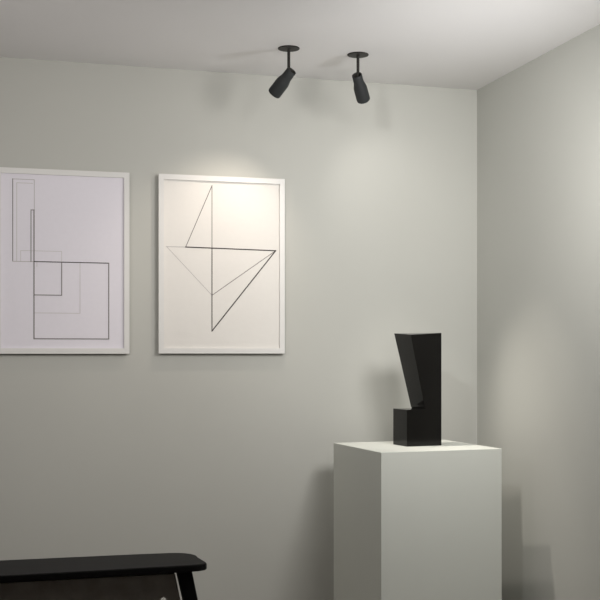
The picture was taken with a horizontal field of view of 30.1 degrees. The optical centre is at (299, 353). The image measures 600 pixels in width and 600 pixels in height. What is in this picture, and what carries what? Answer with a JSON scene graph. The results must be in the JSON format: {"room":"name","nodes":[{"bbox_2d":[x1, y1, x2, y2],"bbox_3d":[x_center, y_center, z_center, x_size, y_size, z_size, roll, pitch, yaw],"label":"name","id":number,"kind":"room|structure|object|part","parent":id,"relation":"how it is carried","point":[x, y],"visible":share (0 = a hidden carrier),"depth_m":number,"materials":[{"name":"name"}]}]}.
{"room":"museum","nodes":[
{"label":"museum","id":0,"kind":"room"},
{"bbox_2d":[0,57,476,599],"bbox_3d":[-1.479,0.070,4.144,4.830,2.361,0.120,0,0,-16],"label":"wall","id":1,"kind":"structure","parent":0,"point":[226,461],"depth_m":4.44,"materials":[{"name":"paint"}]},
{"bbox_2d":[0,167,129,353],"bbox_3d":[-0.898,-0.347,4.233,0.498,0.696,0.023,0,0,-16],"label":"framed drawing","id":2,"kind":"object","parent":1,"relation":"attached to","point":[65,234],"visible":1,"depth_m":4.23,"materials":[{"name":"white paper"}]},
{"bbox_2d":[158,174,284,353],"bbox_3d":[-0.307,-0.348,4.399,0.505,0.696,0.023,0,0,-16],"label":"framed drawing","id":3,"kind":"object","parent":1,"relation":"attached to","point":[221,239],"visible":1,"depth_m":4.39,"materials":[{"name":"white paper"}]},
{"bbox_2d":[0,0,599,89],"bbox_3d":[-0.707,-1.161,1.391,4.830,0.100,5.840,0,0,-16],"label":"ceiling","id":4,"kind":"structure","parent":0,"point":[457,44],"depth_m":3.86,"materials":[{"name":"paint"}]},
{"bbox_2d":[269,45,299,97],"bbox_3d":[-0.061,-1.024,4.071,0.126,0.174,0.079,0,0,28],"label":"ceiling spotlight","id":5,"kind":"object","parent":4,"relation":"attached to","point":[282,82],"visible":1,"depth_m":4.06,"materials":[{"name":"black metal"}]},
{"bbox_3d":[-0.041,-1.059,4.060,0.011,0.096,0.011,0,0,-16],"label":"stem","id":6,"kind":"part","parent":5,"relation":"part of","materials":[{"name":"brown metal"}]},
{"bbox_2d":[347,52,369,103],"bbox_3d":[0.219,-1.025,4.168,0.079,0.172,0.124,0,0,8],"label":"ceiling spotlight","id":7,"kind":"object","parent":4,"relation":"attached to","point":[360,87],"visible":1,"depth_m":4.15,"materials":[{"name":"black metal"}]},
{"bbox_3d":[0.215,-1.061,4.146,0.011,0.092,0.011,0,0,-16],"label":"stem","id":8,"kind":"part","parent":7,"relation":"part of","materials":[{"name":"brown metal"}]},
{"bbox_2d":[477,24,599,599],"bbox_3d":[1.561,0.070,2.027,0.120,2.361,5.600,0,0,-16],"label":"wall","id":9,"kind":"structure","parent":0,"point":[538,123],"depth_m":4.16,"materials":[{"name":"paint"}]},
{"bbox_3d":[-0.707,1.300,1.391,4.830,0.100,5.840,0,0,-16],"label":"floor","id":10,"kind":"structure","parent":0,"visible":0},
{"bbox_2d":[0,553,206,599],"bbox_3d":[-0.590,0.835,2.553,1.083,0.830,0.999,0,0,-16],"label":"lounge armchair","id":11,"kind":"object","parent":10,"relation":"on","point":[133,576],"visible":1,"depth_m":2.93,"materials":[{"name":"black wood"}]},
{"bbox_3d":[-0.635,0.748,2.896,0.720,0.324,0.020,0,0,-16],"label":"panel","id":12,"kind":"part","parent":11,"relation":"part of","materials":[{"name":"grey fabric"}]},
{"bbox_3d":[-0.743,0.567,2.915,0.984,0.019,0.220,0,0,-16],"label":"armrest","id":13,"kind":"part","parent":11,"relation":"part of","materials":[{"name":"black wood"}]},
{"bbox_3d":[-0.245,0.914,3.003,0.176,0.672,0.036,0,0,-16],"label":"leg","id":14,"kind":"part","parent":11,"relation":"part of","materials":[{"name":"black wood"}]},
{"bbox_2d":[334,440,501,599],"bbox_3d":[0.437,0.800,4.239,0.484,0.900,0.458,0,0,-20],"label":"plinth","id":15,"kind":"object","parent":10,"relation":"on","point":[414,522],"visible":1,"depth_m":4.04,"materials":[{"name":"paint"}]},
{"bbox_2d":[393,333,440,446],"bbox_3d":[0.449,0.136,4.272,0.148,0.428,0.113,0,0,-23],"label":"abstract sculpture","id":16,"kind":"object","parent":15,"relation":"on","point":[419,353],"visible":1,"depth_m":4.23,"materials":[{"name":"black wood"}]}
]}

